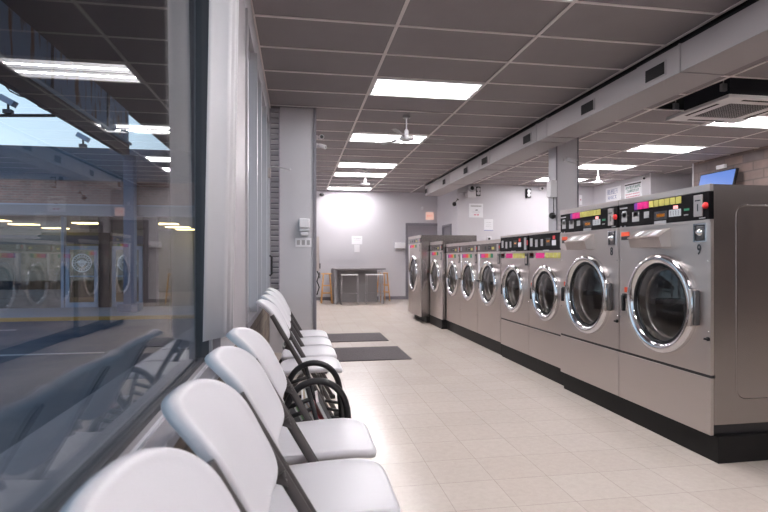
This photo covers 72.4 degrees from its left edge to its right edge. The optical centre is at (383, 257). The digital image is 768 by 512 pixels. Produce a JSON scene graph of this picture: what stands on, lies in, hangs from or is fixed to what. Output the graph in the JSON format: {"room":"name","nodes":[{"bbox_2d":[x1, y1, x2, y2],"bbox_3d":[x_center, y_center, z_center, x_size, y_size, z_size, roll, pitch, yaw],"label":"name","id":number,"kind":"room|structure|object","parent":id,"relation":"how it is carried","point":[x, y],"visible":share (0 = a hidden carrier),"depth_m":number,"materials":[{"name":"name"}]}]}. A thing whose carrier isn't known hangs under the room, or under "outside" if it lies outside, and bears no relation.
{"room":"laundry","nodes":[
{"label":"laundry","id":0,"kind":"room"},
{"bbox_2d":[173,0,269,456],"bbox_3d":[-1.196,-0.610,4.804,0.110,3.600,19.870,0,0,-9],"label":"wall","id":1,"kind":"structure","parent":0,"point":[261,324],"depth_m":3.26,"materials":[{"name":"grey paint"}]},
{"bbox_2d":[34,0,212,511],"bbox_3d":[-0.421,-0.609,0.049,0.075,2.122,4.635,0,0,-9],"label":"window","id":2,"kind":"structure","parent":1,"relation":"in","point":[116,444],"depth_m":2.28,"materials":[{"name":"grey metal"}]},
{"bbox_2d":[117,362,218,458],"bbox_3d":[-0.374,0.464,0.070,0.095,0.043,4.660,0,0,-9],"label":"trim","id":3,"kind":"structure","parent":1,"relation":"attached to","point":[158,433],"depth_m":1.36,"materials":[{"name":"paint"}]},
{"bbox_2d":[203,0,238,341],"bbox_3d":[-0.342,-0.654,0.111,0.143,2.012,4.530,0,0,-9],"label":"vertical blind","id":4,"kind":"object","parent":1,"relation":"attached to","point":[219,248],"visible":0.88,"depth_m":2.25,"materials":[{"name":"white plastic"}]},
{"bbox_2d":[246,305,262,327],"bbox_3d":[-1.201,0.462,5.031,0.085,0.047,3.080,0,0,-9],"label":"trim","id":5,"kind":"structure","parent":1,"relation":"attached to","point":[252,315],"depth_m":4.01,"materials":[{"name":"paint"}]},
{"bbox_2d":[245,8,269,323],"bbox_3d":[-1.218,-0.616,5.024,0.120,2.108,3.090,0,0,-9],"label":"window","id":6,"kind":"structure","parent":1,"relation":"in","point":[257,129],"depth_m":4.28,"materials":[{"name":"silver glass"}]},
{"bbox_2d":[269,255,272,275],"bbox_3d":[-1.339,0.090,6.215,0.044,0.259,0.023,0,0,-9],"label":"handle","id":7,"kind":"object","parent":6,"relation":"attached to","point":[270,255],"visible":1,"depth_m":6.21,"materials":[{"name":"black plastic"}]},
{"bbox_2d":[268,166,290,177],"bbox_3d":[-1.282,-1.028,6.346,0.086,0.157,0.405,0,0,29],"label":"door closer","id":8,"kind":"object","parent":6,"relation":"attached to","point":[269,168],"depth_m":6.17,"materials":[{"name":"metal"}]},
{"bbox_2d":[280,107,315,352],"bbox_3d":[-1.099,-0.352,6.731,0.454,3.085,0.240,0,0,-9],"label":"column","id":9,"kind":"structure","parent":0,"point":[297,125],"depth_m":6.63,"materials":[{"name":"paint"}]},
{"bbox_2d":[269,108,279,352],"bbox_3d":[-1.373,-0.340,6.599,0.129,3.060,0.070,0,0,-9],"label":"louvered shutter","id":10,"kind":"object","parent":9,"relation":"attached to","point":[274,114],"visible":0.9,"depth_m":6.59,"materials":[{"name":"grey paint"}]},
{"bbox_2d":[295,238,311,246],"bbox_3d":[-1.017,-0.196,6.636,0.200,0.102,0.014,0,0,-9],"label":"switch plate","id":11,"kind":"object","parent":9,"relation":"attached to","point":[299,242],"visible":1,"depth_m":6.63,"materials":[{"name":"white plastic"}]},
{"bbox_2d":[299,218,309,235],"bbox_3d":[-1.000,-0.388,6.600,0.130,0.215,0.090,0,0,-9],"label":"soap dispenser","id":12,"kind":"object","parent":9,"relation":"attached to","point":[304,223],"visible":1,"depth_m":6.56,"materials":[{"name":"white plastic"}]},
{"bbox_2d":[316,237,320,294],"bbox_3d":[-0.886,0.106,7.035,0.065,0.772,0.300,0,0,-9],"label":"machine","id":13,"kind":"object","parent":9,"relation":"attached to","point":[318,265],"visible":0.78,"depth_m":6.89,"materials":[{"name":"metal"}]},
{"bbox_2d":[316,143,326,148],"bbox_3d":[-0.808,-1.433,6.719,0.151,0.092,0.066,0,0,23],"label":"security camera","id":14,"kind":"object","parent":9,"relation":"attached to","point":[319,145],"visible":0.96,"depth_m":6.69,"materials":[{"name":"white plastic"}]},
{"bbox_2d":[316,178,436,296],"bbox_3d":[-0.612,-0.610,15.037,4.610,3.600,0.130,0,0,-9],"label":"wall","id":15,"kind":"structure","parent":0,"point":[380,218],"depth_m":15.00,"materials":[{"name":"paint"}]},
{"bbox_2d":[352,236,361,243],"bbox_3d":[-0.769,-0.507,14.942,0.300,0.235,0.007,0,0,-9],"label":"notice","id":16,"kind":"object","parent":15,"relation":"attached to","point":[355,239],"visible":1,"depth_m":14.94,"materials":[{"name":"white paper"}]},
{"bbox_2d":[354,245,359,251],"bbox_3d":[-0.770,-0.270,14.925,0.143,0.171,0.040,0,0,-9],"label":"notice","id":17,"kind":"object","parent":15,"relation":"attached to","point":[356,247],"visible":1,"depth_m":14.90,"materials":[{"name":"white paper"}]},
{"bbox_2d":[316,296,405,299],"bbox_3d":[-1.052,1.145,14.892,3.394,0.090,0.012,0,0,-9],"label":"baseboard","id":18,"kind":"structure","parent":15,"relation":"attached to","point":[386,297],"depth_m":15.07,"materials":[{"name":"grey paint"}]},
{"bbox_2d":[319,259,405,259],"bbox_3d":[-0.764,0.050,14.940,2.811,0.024,0.012,0,0,-9],"label":"trim","id":19,"kind":"structure","parent":15,"relation":"attached to","point":[319,259],"depth_m":14.96,"materials":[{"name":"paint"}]},
{"bbox_2d":[394,243,404,249],"bbox_3d":[0.451,-0.335,15.082,0.310,0.210,0.130,0,0,-9],"label":"wall box","id":20,"kind":"object","parent":15,"relation":"attached to","point":[398,246],"visible":1,"depth_m":15.03,"materials":[{"name":"white plastic"}]},
{"bbox_2d":[405,223,437,298],"bbox_3d":[1.130,0.090,15.288,1.040,2.200,0.144,0,0,-9],"label":"door","id":21,"kind":"structure","parent":15,"relation":"in","point":[411,229],"depth_m":15.22,"materials":[{"name":"grey paint"}]},
{"bbox_2d":[426,212,433,219],"bbox_3d":[1.332,-1.220,15.267,0.230,0.220,0.053,0,0,-9],"label":"exit sign","id":22,"kind":"object","parent":15,"relation":"attached to","point":[429,215],"visible":1,"depth_m":15.24,"materials":[{"name":"orange"}]},
{"bbox_2d":[252,0,767,192],"bbox_3d":[4.008,-1.906,5.666,10.440,0.014,19.870,0,0,-9],"label":"ceiling","id":23,"kind":"structure","parent":0,"point":[586,21],"depth_m":5.37,"materials":[{"name":"tile"}]},
{"bbox_2d":[327,187,371,190],"bbox_3d":[-0.939,-1.917,14.314,1.196,0.068,0.588,0,0,-9],"label":"ceiling light","id":24,"kind":"object","parent":23,"relation":"attached to","point":[328,188],"visible":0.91,"depth_m":14.28,"materials":[{"name":"white plastic"}]},
{"bbox_2d":[333,172,387,177],"bbox_3d":[-0.540,-1.917,11.907,1.196,0.068,0.588,0,0,-9],"label":"ceiling light","id":25,"kind":"object","parent":23,"relation":"attached to","point":[342,174],"visible":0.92,"depth_m":11.88,"materials":[{"name":"white plastic"}]},
{"bbox_2d":[348,170,382,185],"bbox_3d":[-0.292,-1.725,11.371,0.806,0.332,0.928,0,0,-18],"label":"ceiling fan","id":26,"kind":"object","parent":23,"relation":"hanging from","point":[365,183],"visible":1,"depth_m":11.30,"materials":[{"name":"silver metal"}]},
{"bbox_2d":[337,162,398,168],"bbox_3d":[-0.340,-1.917,10.703,1.196,0.068,0.588,0,0,-9],"label":"ceiling light","id":27,"kind":"object","parent":23,"relation":"attached to","point":[340,164],"visible":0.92,"depth_m":10.72,"materials":[{"name":"white plastic"}]},
{"bbox_2d":[348,132,428,143],"bbox_3d":[0.059,-1.917,8.296,1.196,0.068,0.588,0,0,-9],"label":"ceiling light","id":28,"kind":"object","parent":23,"relation":"attached to","point":[355,137],"visible":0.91,"depth_m":8.28,"materials":[{"name":"white plastic"}]},
{"bbox_2d":[381,115,443,144],"bbox_3d":[0.415,-1.725,7.021,0.806,0.332,0.928,0,0,-9],"label":"ceiling fan","id":29,"kind":"object","parent":23,"relation":"hanging from","point":[406,137],"visible":1,"depth_m":6.97,"materials":[{"name":"grey metal"}]},
{"bbox_2d":[369,77,484,100],"bbox_3d":[0.457,-1.917,5.889,1.196,0.068,0.588,0,0,-9],"label":"ceiling light","id":30,"kind":"object","parent":23,"relation":"attached to","point":[391,87],"visible":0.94,"depth_m":5.87,"materials":[{"name":"white plastic"}]},
{"bbox_2d":[250,0,767,192],"bbox_3d":[3.040,-1.896,5.506,8.478,0.010,19.870,0,0,-9],"label":"grid","id":31,"kind":"object","parent":23,"relation":"attached to","point":[406,3],"visible":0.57,"depth_m":5.79,"materials":[{"name":"silver metal"}]},
{"bbox_2d":[534,177,587,181],"bbox_3d":[4.274,-1.917,12.705,1.196,0.068,0.588,0,0,-9],"label":"ceiling light","id":32,"kind":"object","parent":23,"relation":"attached to","point":[544,179],"visible":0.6,"depth_m":12.64,"materials":[{"name":"white plastic"}]},
{"bbox_2d":[579,168,612,183],"bbox_3d":[4.611,-1.725,11.159,0.806,0.332,0.928,0,0,-38],"label":"ceiling fan","id":33,"kind":"object","parent":23,"relation":"hanging from","point":[597,181],"visible":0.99,"depth_m":11.06,"materials":[{"name":"silver metal"}]},
{"bbox_2d":[425,0,767,195],"bbox_3d":[2.734,-1.736,4.569,0.447,0.298,18.120,0,0,-9],"label":"air duct","id":34,"kind":"object","parent":23,"relation":"attached to","point":[738,39],"visible":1,"depth_m":5.12,"materials":[{"name":"metal"}]},
{"bbox_2d":[463,166,467,174],"bbox_3d":[1.585,-1.695,10.186,0.017,0.130,0.260,0,0,-9],"label":"air vent","id":35,"kind":"object","parent":34,"relation":"attached to","point":[465,168],"depth_m":10.18,"materials":[{"name":"metal"}]},
{"bbox_2d":[481,156,487,165],"bbox_3d":[1.755,-1.695,9.165,0.017,0.130,0.290,0,0,-9],"label":"air vent","id":36,"kind":"object","parent":34,"relation":"attached to","point":[484,159],"depth_m":9.15,"materials":[{"name":"metal"}]},
{"bbox_2d":[523,132,531,144],"bbox_3d":[2.035,-1.695,7.473,0.017,0.130,0.260,0,0,-9],"label":"air vent","id":37,"kind":"object","parent":34,"relation":"attached to","point":[527,137],"depth_m":7.45,"materials":[{"name":"metal"}]},
{"bbox_2d":[581,98,594,116],"bbox_3d":[2.293,-1.695,5.919,0.017,0.130,0.270,0,0,-9],"label":"air vent","id":38,"kind":"object","parent":34,"relation":"attached to","point":[588,106],"depth_m":5.91,"materials":[{"name":"metal"}]},
{"bbox_2d":[645,60,665,84],"bbox_3d":[2.478,-1.695,4.800,0.017,0.130,0.280,0,0,-9],"label":"air vent","id":39,"kind":"object","parent":34,"relation":"attached to","point":[656,72],"depth_m":4.79,"materials":[{"name":"metal"}]},
{"bbox_2d":[579,164,639,169],"bbox_3d":[4.574,-1.917,10.899,1.196,0.068,0.588,0,0,-9],"label":"ceiling light","id":40,"kind":"object","parent":23,"relation":"attached to","point":[583,166],"visible":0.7,"depth_m":10.85,"materials":[{"name":"white plastic"}]},
{"bbox_2d":[623,144,708,153],"bbox_3d":[4.873,-1.917,9.094,1.196,0.068,0.588,0,0,-9],"label":"ceiling light","id":41,"kind":"object","parent":23,"relation":"attached to","point":[652,148],"visible":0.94,"depth_m":9.06,"materials":[{"name":"white plastic"}]},
{"bbox_2d":[702,115,767,128],"bbox_3d":[5.172,-1.917,7.289,1.196,0.068,0.588,0,0,-9],"label":"ceiling light","id":42,"kind":"object","parent":23,"relation":"attached to","point":[761,122],"visible":0.48,"depth_m":7.42,"materials":[{"name":"white plastic"}]},
{"bbox_2d":[437,164,592,240],"bbox_3d":[3.620,-0.610,14.674,3.860,3.600,1.970,0,0,-9],"label":"wall","id":43,"kind":"structure","parent":0,"point":[512,213],"depth_m":13.62,"materials":[{"name":"paint"}]},
{"bbox_2d":[442,224,451,234],"bbox_3d":[1.748,0.140,14.318,0.110,2.100,0.840,0,0,-9],"label":"door","id":44,"kind":"structure","parent":43,"relation":"in","point":[446,229],"depth_m":14.36,"materials":[{"name":"grey paint"}]},
{"bbox_2d":[456,184,475,197],"bbox_3d":[2.069,-1.695,13.290,0.492,0.330,0.255,0,0,-9],"label":"wall fan","id":45,"kind":"object","parent":43,"relation":"attached to","point":[471,192],"visible":1,"depth_m":13.23,"materials":[{"name":"white plastic"}]},
{"bbox_2d":[469,203,482,217],"bbox_3d":[2.361,-1.218,13.464,0.375,0.354,0.007,0,0,-9],"label":"notice","id":46,"kind":"object","parent":43,"relation":"attached to","point":[475,210],"visible":1,"depth_m":13.46,"materials":[{"name":"white paper"}]},
{"bbox_2d":[476,187,480,195],"bbox_3d":[2.398,-1.700,13.419,0.120,0.240,0.108,0,0,-9],"label":"wall speaker","id":47,"kind":"object","parent":43,"relation":"attached to","point":[478,189],"visible":0.91,"depth_m":13.37,"materials":[{"name":"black plastic"}]},
{"bbox_2d":[484,219,492,230],"bbox_3d":[2.693,-0.850,13.519,0.243,0.307,0.007,0,0,-9],"label":"notice","id":48,"kind":"object","parent":43,"relation":"attached to","point":[488,223],"visible":1,"depth_m":13.52,"materials":[{"name":"white paper"}]},
{"bbox_2d":[525,189,530,197],"bbox_3d":[3.750,-1.680,13.643,0.120,0.240,0.108,0,0,-9],"label":"wall speaker","id":49,"kind":"object","parent":43,"relation":"attached to","point":[527,191],"visible":1,"depth_m":13.60,"materials":[{"name":"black plastic"}]},
{"bbox_2d":[274,299,767,511],"bbox_3d":[3.992,1.290,5.730,10.650,0.200,20.000,0,0,-9],"label":"floor","id":50,"kind":"structure","parent":0,"point":[458,425],"depth_m":3.37,"materials":[{"name":"tile"}]},
{"bbox_2d":[60,447,240,511],"bbox_3d":[-0.104,0.741,0.733,0.605,0.898,0.478,0,0,-9],"label":"folding chair","id":51,"kind":"object","parent":50,"relation":"on","point":[156,479],"visible":1,"depth_m":0.79,"materials":[{"name":"plastic"}]},
{"bbox_2d":[161,379,311,511],"bbox_3d":[-0.183,0.741,1.211,0.605,0.898,0.478,0,0,-9],"label":"folding chair","id":52,"kind":"object","parent":50,"relation":"on","point":[214,420],"visible":0.98,"depth_m":1.22,"materials":[{"name":"plastic"}]},
{"bbox_2d":[266,288,327,373],"bbox_3d":[-0.845,0.741,5.141,0.605,0.898,0.478,0,0,-9],"label":"folding chair","id":53,"kind":"object","parent":50,"relation":"on","point":[305,333],"visible":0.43,"depth_m":5.27,"materials":[{"name":"plastic"}]},
{"bbox_2d":[255,299,341,415],"bbox_3d":[-0.594,0.741,3.688,0.605,0.898,0.478,0,0,-9],"label":"folding chair","id":54,"kind":"object","parent":50,"relation":"on","point":[288,365],"visible":0.69,"depth_m":3.65,"materials":[{"name":"plastic"}]},
{"bbox_2d":[260,295,336,408],"bbox_3d":[-0.674,0.741,4.176,0.605,0.898,0.478,0,0,-9],"label":"folding chair","id":55,"kind":"object","parent":50,"relation":"on","point":[320,350],"visible":0.56,"depth_m":4.27,"materials":[{"name":"plastic"}]},
{"bbox_2d":[264,291,333,395],"bbox_3d":[-0.759,0.741,4.659,0.605,0.898,0.478,0,0,-9],"label":"folding chair","id":56,"kind":"object","parent":50,"relation":"on","point":[307,341],"visible":0.4,"depth_m":4.78,"materials":[{"name":"plastic"}]},
{"bbox_2d":[226,327,376,464],"bbox_3d":[-0.338,0.741,2.179,0.605,0.898,0.478,0,0,-9],"label":"folding chair","id":57,"kind":"object","parent":50,"relation":"on","point":[336,438],"visible":0.64,"depth_m":2.20,"materials":[{"name":"plastic"}]},
{"bbox_2d":[204,346,400,511],"bbox_3d":[-0.258,0.741,1.696,0.605,0.898,0.478,0,0,-9],"label":"folding chair","id":58,"kind":"object","parent":50,"relation":"on","point":[350,484],"visible":0.88,"depth_m":1.72,"materials":[{"name":"plastic"}]},
{"bbox_2d":[284,360,351,464],"bbox_3d":[-0.376,0.877,2.801,0.409,0.589,0.515,0,0,-9],"label":"magazine rack","id":59,"kind":"object","parent":50,"relation":"on","point":[344,410],"visible":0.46,"depth_m":2.58,"materials":[{"name":"black metal"}]},
{"bbox_2d":[301,389,313,419],"bbox_3d":[-0.344,0.845,2.725,0.167,0.295,0.213,0,0,-9],"label":"magazine","id":60,"kind":"object","parent":59,"relation":"in","point":[302,390],"visible":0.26,"depth_m":2.64,"materials":[{"name":"beige paper"}]},
{"bbox_2d":[305,390,323,419],"bbox_3d":[-0.325,0.845,2.728,0.170,0.297,0.213,0,0,-9],"label":"magazine","id":61,"kind":"object","parent":59,"relation":"in","point":[320,416],"visible":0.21,"depth_m":2.73,"materials":[{"name":"red paper"}]},
{"bbox_2d":[315,390,331,418],"bbox_3d":[-0.284,0.855,2.745,0.148,0.277,0.233,0,0,-9],"label":"magazine","id":62,"kind":"object","parent":59,"relation":"in","point":[319,401],"visible":0.55,"depth_m":2.69,"materials":[{"name":"grey paper"}]},
{"bbox_2d":[320,273,332,302],"bbox_3d":[-1.524,0.797,13.938,0.318,0.789,0.316,0,0,-9],"label":"wooden stool","id":63,"kind":"object","parent":50,"relation":"on","point":[329,274],"visible":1,"depth_m":13.82,"materials":[{"name":"brown wood"}]},
{"bbox_2d":[340,274,358,304],"bbox_3d":[-0.891,0.806,13.537,0.454,0.768,0.318,0,0,-9],"label":"metal stool","id":64,"kind":"object","parent":50,"relation":"on","point":[341,293],"visible":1,"depth_m":13.44,"materials":[{"name":"white metal"}]},
{"bbox_2d":[327,332,388,341],"bbox_3d":[-0.440,1.185,7.854,0.900,0.010,0.800,0,0,-9],"label":"floor mat","id":65,"kind":"object","parent":50,"relation":"on","point":[339,337],"visible":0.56,"depth_m":7.79,"materials":[{"name":"grey rubber"}]},
{"bbox_2d":[331,268,385,303],"bbox_3d":[-0.726,0.730,14.248,1.370,0.920,1.250,0,0,-9],"label":"table","id":66,"kind":"object","parent":50,"relation":"on","point":[347,283],"visible":0.97,"depth_m":14.17,"materials":[{"name":"grey metal"}]},
{"bbox_2d":[333,346,411,361],"bbox_3d":[-0.204,1.185,6.524,0.930,0.010,0.900,0,0,-9],"label":"floor mat","id":67,"kind":"object","parent":50,"relation":"on","point":[344,354],"visible":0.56,"depth_m":6.49,"materials":[{"name":"grey rubber"}]},
{"bbox_2d":[365,274,383,303],"bbox_3d":[-0.256,0.806,13.642,0.454,0.768,0.318,0,0,-9],"label":"metal stool","id":68,"kind":"object","parent":50,"relation":"on","point":[365,274],"visible":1,"depth_m":13.54,"materials":[{"name":"white metal"}]},
{"bbox_2d":[377,272,389,300],"bbox_3d":[-0.029,0.797,14.612,0.318,0.789,0.316,0,0,-29],"label":"wooden stool","id":69,"kind":"object","parent":50,"relation":"on","point":[384,273],"visible":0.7,"depth_m":14.61,"materials":[{"name":"brown wood"}]},
{"bbox_2d":[430,315,446,328],"bbox_3d":[1.344,1.112,9.231,0.900,0.156,0.805,0,0,-9],"label":"plinth","id":70,"kind":"object","parent":50,"relation":"on","point":[442,324],"visible":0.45,"depth_m":8.97,"materials":[{"name":"paint"}]},
{"bbox_2d":[407,235,476,322],"bbox_3d":[1.083,0.384,10.171,1.117,1.612,1.046,0,0,-9],"label":"washing machine","id":71,"kind":"object","parent":50,"relation":"on","point":[419,245],"depth_m":9.67,"materials":[{"name":"silver metal"}]},
{"bbox_2d":[428,241,473,319],"bbox_3d":[1.350,0.372,9.237,0.997,1.319,0.786,0,0,-9],"label":"washing machine","id":72,"kind":"object","parent":50,"relation":"on","point":[437,273],"visible":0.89,"depth_m":8.93,"materials":[{"name":"silver metal"}]},
{"bbox_2d":[444,243,459,324],"bbox_3d":[1.545,0.400,8.453,0.997,1.264,0.746,0,0,-9],"label":"washing machine","id":73,"kind":"object","parent":50,"relation":"on","point":[452,276],"visible":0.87,"depth_m":8.38,"materials":[{"name":"silver metal"}]},
{"bbox_2d":[459,241,477,332],"bbox_3d":[1.670,0.400,7.699,0.997,1.264,0.776,0,0,-9],"label":"washing machine","id":74,"kind":"object","parent":50,"relation":"on","point":[468,250],"visible":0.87,"depth_m":7.61,"materials":[{"name":"silver metal"}]},
{"bbox_2d":[447,320,501,354],"bbox_3d":[1.686,1.112,7.659,0.900,0.156,2.380,0,0,-9],"label":"plinth","id":75,"kind":"object","parent":50,"relation":"on","point":[491,344],"visible":0.36,"depth_m":7.31,"materials":[{"name":"paint"}]},
{"bbox_2d":[476,239,500,341],"bbox_3d":[1.802,0.400,6.904,0.997,1.264,0.826,0,0,-9],"label":"washing machine","id":76,"kind":"object","parent":50,"relation":"on","point":[489,255],"visible":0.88,"depth_m":6.79,"materials":[{"name":"silver metal"}]},
{"bbox_2d":[500,233,528,354],"bbox_3d":[1.945,0.385,6.041,1.047,1.294,0.776,0,0,-9],"label":"washing machine","id":77,"kind":"object","parent":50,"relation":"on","point":[514,252],"visible":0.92,"depth_m":5.92,"materials":[{"name":"silver metal"}]},
{"bbox_2d":[502,344,563,385],"bbox_3d":[2.022,1.112,5.658,0.950,0.156,1.578,0,0,-9],"label":"plinth","id":78,"kind":"object","parent":50,"relation":"on","point":[547,370],"visible":0.24,"depth_m":5.48,"materials":[{"name":"paint"}]},
{"bbox_2d":[529,230,560,367],"bbox_3d":[2.073,0.385,5.267,1.047,1.294,0.783,0,0,-9],"label":"washing machine","id":79,"kind":"object","parent":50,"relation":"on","point":[544,247],"visible":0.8,"depth_m":5.25,"materials":[{"name":"silver metal"}]},
{"bbox_2d":[560,200,619,395],"bbox_3d":[2.179,0.300,4.435,1.191,1.464,0.880,0,0,-9],"label":"washing machine","id":80,"kind":"object","parent":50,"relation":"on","point":[589,234],"visible":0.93,"depth_m":4.29,"materials":[{"name":"silver metal"}]},
{"bbox_2d":[564,373,767,463],"bbox_3d":[2.303,1.112,3.995,1.050,0.156,1.780,0,0,-9],"label":"plinth","id":81,"kind":"object","parent":50,"relation":"on","point":[752,446],"visible":0.45,"depth_m":3.31,"materials":[{"name":"paint"}]},
{"bbox_2d":[619,184,767,435],"bbox_3d":[2.323,0.300,3.564,1.191,1.464,0.882,0,0,-9],"label":"washing machine","id":82,"kind":"object","parent":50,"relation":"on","point":[693,261],"visible":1,"depth_m":3.14,"materials":[{"name":"silver metal"}]},
{"bbox_2d":[549,137,578,230],"bbox_3d":[2.715,-0.352,7.946,0.359,3.085,0.250,0,0,-9],"label":"column","id":83,"kind":"structure","parent":0,"point":[566,173],"depth_m":7.84,"materials":[{"name":"paint"}]},
{"bbox_2d":[547,180,556,197],"bbox_3d":[2.504,-1.025,7.830,0.100,0.250,0.130,0,0,-9],"label":"junction box","id":84,"kind":"object","parent":83,"relation":"attached to","point":[552,184],"visible":1,"depth_m":7.77,"materials":[{"name":"white plastic"}]},
{"bbox_2d":[549,198,555,218],"bbox_3d":[2.508,-0.745,7.813,0.096,0.330,0.079,0,0,-30],"label":"wall fitting","id":85,"kind":"object","parent":83,"relation":"attached to","point":[552,215],"visible":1,"depth_m":7.79,"materials":[{"name":"black plastic"}]},
{"bbox_2d":[563,157,577,162],"bbox_3d":[2.754,-1.444,7.756,0.207,0.111,0.078,0,0,40],"label":"security camera","id":86,"kind":"object","parent":83,"relation":"attached to","point":[572,160],"visible":1,"depth_m":7.72,"materials":[{"name":"white plastic"}]},
{"bbox_2d":[462,0,752,163],"bbox_3d":[3.992,-2.440,5.730,10.650,0.060,20.000,0,0,-9],"label":"deck","id":87,"kind":"object","parent":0,"point":[680,101],"depth_m":7.05,"materials":[{"name":"black metal"}]},
{"bbox_2d":[666,77,767,123],"bbox_3d":[4.127,-2.067,6.229,0.980,0.666,0.980,0,0,-9],"label":"air conditioner","id":88,"kind":"object","parent":87,"relation":"hanging from","point":[731,100],"visible":0.94,"depth_m":6.08,"materials":[{"name":"white plastic"}]},
{"bbox_2d":[694,103,767,118],"bbox_3d":[4.127,-1.746,6.229,0.580,0.013,0.580,0,0,-9],"label":"grille","id":89,"kind":"object","parent":88,"relation":"attached to","point":[729,110],"depth_m":6.23,"materials":[{"name":"white metal"}]},
{"bbox_2d":[593,173,655,204],"bbox_3d":[5.833,-0.610,12.877,0.120,3.600,2.300,0,0,-9],"label":"wall","id":90,"kind":"structure","parent":0,"point":[599,192],"depth_m":12.75,"materials":[{"name":"paint"}]},
{"bbox_2d":[606,185,620,201],"bbox_3d":[5.725,-1.520,13.123,0.013,0.500,0.620,0,0,-9],"label":"wall sign","id":91,"kind":"object","parent":90,"relation":"attached to","point":[614,193],"visible":0.6,"depth_m":13.10,"materials":[{"name":"white paper"}]},
{"bbox_2d":[624,180,641,198],"bbox_3d":[5.855,-1.540,12.343,0.012,0.500,0.640,0,0,-9],"label":"sign","id":92,"kind":"object","parent":90,"relation":"attached to","point":[632,189],"visible":0.9,"depth_m":12.32,"materials":[{"name":"white paper"}]},
{"bbox_2d":[656,173,691,192],"bbox_3d":[7.195,-0.610,11.998,2.280,3.600,0.120,0,0,-9],"label":"wall","id":93,"kind":"structure","parent":0,"point":[664,182],"depth_m":11.82,"materials":[{"name":"paint"}]},
{"bbox_2d":[692,146,767,186],"bbox_3d":[8.441,-0.610,4.237,2.360,3.600,15.600,0,0,-9],"label":"brick wall","id":94,"kind":"structure","parent":0,"point":[752,164],"depth_m":9.35,"materials":[{"name":"brick"}]},
{"bbox_2d":[698,168,738,185],"bbox_3d":[6.198,-1.326,9.719,0.304,0.554,0.850,0,0,-9],"label":"television","id":95,"kind":"object","parent":94,"relation":"attached to","point":[729,176],"visible":0.44,"depth_m":9.60,"materials":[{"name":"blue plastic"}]},
{"bbox_2d":[716,164,726,169],"bbox_3d":[6.306,-1.705,9.813,0.050,0.070,0.200,0,0,-9],"label":"outlet box","id":96,"kind":"object","parent":94,"relation":"attached to","point":[722,166],"visible":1,"depth_m":9.78,"materials":[{"name":"white plastic"}]},
{"label":"outside","id":97,"kind":"structure","parent":0,"visible":0},
{"bbox_2d":[0,318,193,453],"bbox_3d":[-22.732,1.740,13.465,39.550,0.100,46.000,0,0,-9],"label":"road","id":98,"kind":"structure","parent":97,"point":[35,390],"depth_m":8.65,"materials":[{"name":"grey asphalt"}]},
{"bbox_2d":[0,330,103,355],"bbox_3d":[-10.512,1.687,10.219,10.600,0.006,3.600,0,0,-9],"label":"parking line","id":99,"kind":"object","parent":98,"relation":"on","point":[0,330],"visible":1,"depth_m":9.26,"materials":[{"name":"grey paint"}]},
{"bbox_2d":[0,145,193,307],"bbox_3d":[-12.945,-1.250,20.621,17.200,5.880,11.080,0,0,-9],"label":"building","id":100,"kind":"structure","parent":98,"relation":"on","point":[80,265],"depth_m":17.17,"materials":[{"name":"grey brick"}]},
{"bbox_2d":[75,132,90,147],"bbox_3d":[-11.407,-4.473,19.903,0.453,0.556,0.276,0,0,-9],"label":"floodlight","id":101,"kind":"object","parent":100,"relation":"on","point":[79,135],"visible":1,"depth_m":19.79,"materials":[{"name":"blue paint"}]},
{"bbox_2d":[72,222,97,223],"bbox_3d":[-11.194,-1.310,19.837,0.900,0.030,0.560,0,0,-9],"label":"lamp","id":102,"kind":"object","parent":100,"relation":"attached to","point":[72,222],"visible":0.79,"depth_m":19.71,"materials":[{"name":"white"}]},
{"bbox_2d":[0,315,193,321],"bbox_3d":[-11.550,1.645,13.726,13.700,0.090,0.140,0,0,-9],"label":"kerb","id":103,"kind":"object","parent":98,"relation":"on","point":[145,316],"depth_m":14.29,"materials":[{"name":"brown paint"}]},
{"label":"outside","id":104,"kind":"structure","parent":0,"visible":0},
{"bbox_2d":[0,305,193,511],"bbox_3d":[-9.128,1.615,4.772,15.550,0.150,24.400,0,0,-9],"label":"pavement","id":105,"kind":"structure","parent":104,"point":[33,468],"depth_m":4.95,"materials":[{"name":"concrete"}]},
{"bbox_2d":[117,155,142,311],"bbox_3d":[-7.556,-0.730,15.625,0.560,4.640,0.560,0,0,-9],"label":"post","id":106,"kind":"object","parent":105,"relation":"on","point":[129,304],"visible":1,"depth_m":15.48,"materials":[{"name":"blue paint"}]},
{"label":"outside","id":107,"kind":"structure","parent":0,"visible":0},
{"bbox_2d":[1,0,193,154],"bbox_3d":[-4.536,-3.485,10.398,4.650,2.150,32.000,0,0,-9],"label":"canopy roof","id":108,"kind":"structure","parent":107,"point":[140,53],"depth_m":11.05,"materials":[{"name":"grey paint"}]},
{"bbox_2d":[0,0,128,140],"bbox_3d":[-5.936,-3.920,5.022,0.130,0.980,21.850,0,0,-9],"label":"awning","id":109,"kind":"object","parent":108,"relation":"attached to","point":[19,41],"visible":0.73,"depth_m":11.06,"materials":[{"name":"paint"}]},
{"bbox_2d":[0,52,131,154],"bbox_3d":[-5.914,-3.261,5.026,0.215,0.423,21.850,0,0,-9],"label":"beam","id":110,"kind":"structure","parent":108,"relation":"attached to","point":[13,76],"depth_m":10.97,"materials":[{"name":"metal"}]},
{"bbox_2d":[0,114,55,116],"bbox_3d":[-11.375,-2.822,10.380,8.953,0.455,0.070,0,0,-9],"label":"lamp pole","id":111,"kind":"object","parent":110,"relation":"attached to","point":[1,115],"visible":1,"depth_m":11.00,"materials":[{"name":"metal"}]},
{"bbox_2d":[0,94,18,113],"bbox_3d":[-7.848,-3.208,10.964,0.315,0.387,0.192,0,0,-9],"label":"floodlight","id":112,"kind":"object","parent":111,"relation":"on","point":[8,101],"visible":1,"depth_m":10.89,"materials":[{"name":"blue paint"}]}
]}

